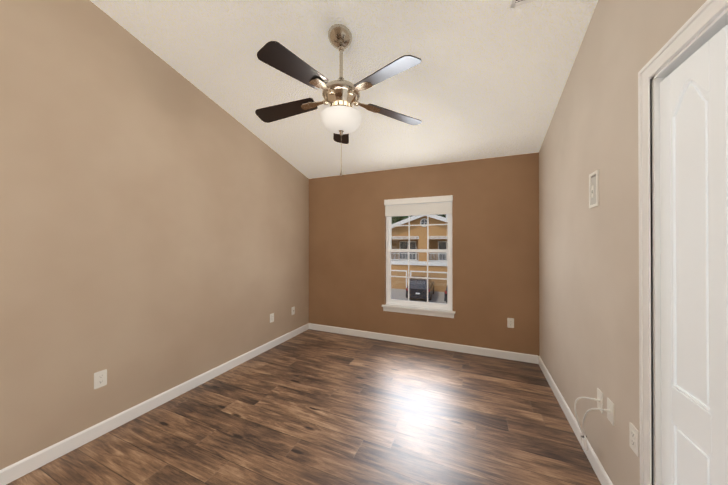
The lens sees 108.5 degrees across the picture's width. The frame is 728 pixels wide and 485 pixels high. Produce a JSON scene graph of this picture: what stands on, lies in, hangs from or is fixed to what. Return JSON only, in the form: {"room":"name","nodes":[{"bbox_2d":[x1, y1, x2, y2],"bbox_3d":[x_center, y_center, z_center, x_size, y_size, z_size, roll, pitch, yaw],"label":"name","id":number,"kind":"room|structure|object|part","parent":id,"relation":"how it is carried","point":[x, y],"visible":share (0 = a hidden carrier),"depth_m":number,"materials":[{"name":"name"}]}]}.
{"room":"empty bedroom","nodes":[
{"label":"empty bedroom","id":0,"kind":"room"},
{"bbox_2d":[0,0,308,469],"bbox_3d":[-1.978,-0.479,1.875,0.120,3.750,5.480,0,0,23],"label":"wall","id":1,"kind":"structure","parent":0,"point":[154,224],"depth_m":1.98,"materials":[{"name":"beige paint"}]},
{"bbox_2d":[94,369,106,388],"bbox_3d":[-1.900,0.986,1.890,0.008,0.115,0.070,0,0,23],"label":"electrical outlet","id":2,"kind":"object","parent":1,"relation":"attached to","point":[100,378],"visible":1,"depth_m":1.89,"materials":[{"name":"white plastic"}]},
{"bbox_2d":[0,323,308,484],"bbox_3d":[-1.917,1.345,1.841,0.013,0.094,5.240,0,0,23],"label":"baseboard","id":3,"kind":"structure","parent":1,"relation":"attached to","point":[22,467],"depth_m":1.98,"materials":[{"name":"white wood"}]},
{"bbox_2d":[270,313,273,322],"bbox_3d":[-1.223,1.002,3.482,0.008,0.115,0.070,0,0,23],"label":"electrical outlet","id":4,"kind":"object","parent":1,"relation":"attached to","point":[272,317],"visible":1,"depth_m":3.48,"materials":[{"name":"white plastic"}]},
{"bbox_2d":[291,306,294,314],"bbox_3d":[-1.048,1.014,3.885,0.014,0.115,0.070,0,0,23],"label":"outlet","id":5,"kind":"object","parent":1,"relation":"attached to","point":[292,310],"visible":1,"depth_m":3.88,"materials":[{"name":"white plastic"}]},
{"bbox_2d":[7,329,600,484],"bbox_3d":[-0.464,1.443,1.223,3.410,0.100,5.480,0,0,23],"label":"floor","id":6,"kind":"structure","parent":0,"point":[311,407],"depth_m":1.97,"materials":[{"name":"laminate"}]},
{"bbox_2d":[90,0,597,178],"bbox_3d":[-0.471,-1.768,1.221,3.410,1.533,5.695,0,0,23],"label":"ceiling","id":7,"kind":"structure","parent":0,"point":[484,79],"depth_m":2.13,"materials":[{"name":"white paint"}]},
{"bbox_2d":[255,24,421,176],"bbox_3d":[-0.200,-1.009,1.914,1.318,1.050,1.311,0,0,23],"label":"ceiling fan","id":8,"kind":"object","parent":7,"relation":"hanging from","point":[341,117],"visible":1,"depth_m":1.83,"materials":[{"name":"brown wood"}]},
{"bbox_3d":[-0.602,-1.025,2.033,0.485,0.006,0.156,-7,-14,13],"label":"blade","id":9,"kind":"part","parent":8,"relation":"part of","materials":[{"name":"brown wood"}]},
{"bbox_3d":[-0.397,-1.027,1.551,0.156,0.006,0.485,-14,-1,32],"label":"blade","id":10,"kind":"part","parent":8,"relation":"part of","materials":[{"name":"brown wood"}]},
{"bbox_3d":[-0.207,-1.024,2.377,0.156,0.006,0.485,12,-8,-3],"label":"blade","id":11,"kind":"part","parent":8,"relation":"part of","materials":[{"name":"brown wood"}]},
{"bbox_3d":[-0.168,-0.877,1.932,0.304,0.110,0.304,0,0,23],"label":"lamp shade","id":12,"kind":"part","parent":8,"relation":"part of","materials":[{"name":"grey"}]},
{"bbox_3d":[0.125,-1.027,1.597,0.156,0.006,0.485,-15,16,-39],"label":"blade","id":13,"kind":"part","parent":8,"relation":"part of","materials":[{"name":"brown wood"}]},
{"label":"blade","id":14,"kind":"part","parent":8,"relation":"part of","materials":[{"name":"brown wood"}]},
{"bbox_2d":[511,0,536,7],"bbox_3d":[1.051,-1.491,1.489,0.360,0.050,0.177,0,0,23],"label":"ceiling vent","id":15,"kind":"object","parent":7,"relation":"in","point":[515,3],"visible":1,"depth_m":1.60,"materials":[{"name":"white metal"}]},
{"bbox_2d":[309,153,538,355],"bbox_3d":[0.584,-0.472,3.697,3.170,3.750,0.120,0,0,23],"label":"wall","id":16,"kind":"structure","parent":0,"point":[495,243],"depth_m":3.38,"materials":[{"name":"brown paint"}]},
{"bbox_2d":[382,304,454,317],"bbox_3d":[0.724,0.933,3.573,0.990,0.088,0.100,0,0,23],"label":"window sill","id":17,"kind":"structure","parent":16,"relation":"attached to","point":[421,311],"depth_m":3.53,"materials":[{"name":"white wood"}]},
{"bbox_2d":[386,201,451,309],"bbox_3d":[0.755,0.143,3.649,0.920,1.500,0.060,0,0,23],"label":"window","id":18,"kind":"structure","parent":16,"relation":"in","point":[421,303],"depth_m":3.63,"materials":[{"name":"white plastic"}]},
{"bbox_2d":[384,195,452,253],"bbox_3d":[0.728,-0.079,3.588,0.928,1.063,0.070,0,0,23],"label":"window blind","id":19,"kind":"object","parent":18,"relation":"attached to","point":[414,208],"visible":0.98,"depth_m":3.55,"materials":[{"name":"white plastic"}]},
{"bbox_3d":[0.755,0.143,3.650,0.784,1.364,0.030,0,0,23],"label":"glass","id":20,"kind":"part","parent":18,"relation":"part of","materials":[{"name":"clear glass"}]},
{"bbox_2d":[309,323,537,363],"bbox_3d":[0.558,1.352,3.629,3.144,0.094,0.013,0,0,23],"label":"baseboard","id":21,"kind":"structure","parent":16,"relation":"attached to","point":[516,356],"depth_m":3.47,"materials":[{"name":"white wood"}]},
{"bbox_2d":[507,318,513,327],"bbox_3d":[1.751,0.961,3.126,0.070,0.115,0.008,0,0,23],"label":"electrical outlet","id":22,"kind":"object","parent":16,"relation":"attached to","point":[510,322],"visible":1,"depth_m":3.12,"materials":[{"name":"white plastic"}]},
{"bbox_2d":[539,0,706,484],"bbox_3d":[1.049,-0.485,0.587,0.120,3.750,5.480,0,0,23],"label":"wall","id":23,"kind":"structure","parent":0,"point":[588,301],"depth_m":1.53,"materials":[{"name":"beige paint"}]},
{"bbox_2d":[538,356,612,484],"bbox_3d":[1.615,1.345,2.079,0.013,0.094,2.038,0,0,23],"label":"baseboard","id":24,"kind":"structure","parent":23,"relation":"attached to","point":[599,469],"depth_m":1.88,"materials":[{"name":"white wood"}]},
{"bbox_2d":[574,388,613,450],"bbox_3d":[1.327,1.067,1.539,0.118,0.416,0.281,0,0,23],"label":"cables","id":25,"kind":"object","parent":23,"relation":"attached to","point":[609,410],"visible":1,"depth_m":1.53,"materials":[{"name":"white plastic"}]},
{"bbox_3d":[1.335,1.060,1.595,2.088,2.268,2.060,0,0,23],"label":"cord","id":26,"kind":"part","parent":25,"relation":"part of","materials":[{"name":"white plastic"}]},
{"bbox_3d":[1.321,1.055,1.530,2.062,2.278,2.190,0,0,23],"label":"cord","id":27,"kind":"part","parent":25,"relation":"part of","materials":[{"name":"white plastic"}]},
{"bbox_2d":[589,170,598,207],"bbox_3d":[1.417,-0.326,1.615,0.008,0.215,0.125,0,0,23],"label":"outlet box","id":28,"kind":"object","parent":23,"relation":"attached to","point":[594,189],"visible":1,"depth_m":1.61,"materials":[{"name":"white plastic"}]},
{"bbox_2d":[629,422,638,456],"bbox_3d":[1.247,0.908,1.210,0.008,0.115,0.070,0,0,23],"label":"electrical outlet","id":29,"kind":"object","parent":23,"relation":"attached to","point":[633,438],"visible":1,"depth_m":1.20,"materials":[{"name":"white plastic"}]},
{"bbox_2d":[638,0,727,484],"bbox_3d":[0.993,0.350,0.478,0.101,2.080,1.280,0,0,23],"label":"door frame","id":30,"kind":"structure","parent":23,"relation":"attached to","point":[709,31],"depth_m":1.07,"materials":[{"name":"white wood"}]},
{"bbox_2d":[660,25,727,484],"bbox_3d":[1.158,0.365,0.914,0.034,2.030,0.307,0,0,23],"label":"closet door leaf","id":31,"kind":"structure","parent":23,"relation":"in","point":[694,237],"depth_m":0.90,"materials":[{"name":"white wood"}]},
{"label":"outside","id":32,"kind":"structure","parent":0,"visible":0},
{"bbox_2d":[391,288,446,303],"bbox_3d":[10.225,4.470,30.407,80.000,0.200,55.860,0,0,23],"label":"ground","id":33,"kind":"structure","parent":32,"point":[402,295],"depth_m":21.01,"materials":[{"name":"grey"}]},
{"bbox_2d":[391,215,446,291],"bbox_3d":[5.915,0.810,25.396,20.000,7.080,4.480,0,0,23],"label":"building","id":34,"kind":"structure","parent":33,"relation":"on","point":[439,231],"depth_m":23.99,"materials":[{"name":"brown"}]},
{"bbox_2d":[392,214,445,223],"bbox_3d":[3.908,-1.412,35.864,13.975,11.608,7.016,0,0,23],"label":"tree","id":35,"kind":"object","parent":33,"relation":"on","point":[396,219],"depth_m":33.86,"materials":[{"name":"green plant"}]},
{"bbox_2d":[406,276,433,299],"bbox_3d":[4.582,3.542,20.967,1.748,1.581,4.334,0,0,19],"label":"car","id":36,"kind":"object","parent":33,"relation":"on","point":[422,291],"depth_m":19.12,"materials":[{"name":"black metal"}]},
{"bbox_2d":[444,288,446,300],"bbox_3d":[7.262,3.536,19.611,1.748,1.581,4.334,0,0,26],"label":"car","id":37,"kind":"object","parent":33,"relation":"on","point":[445,294],"depth_m":18.05,"materials":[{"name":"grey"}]}
]}

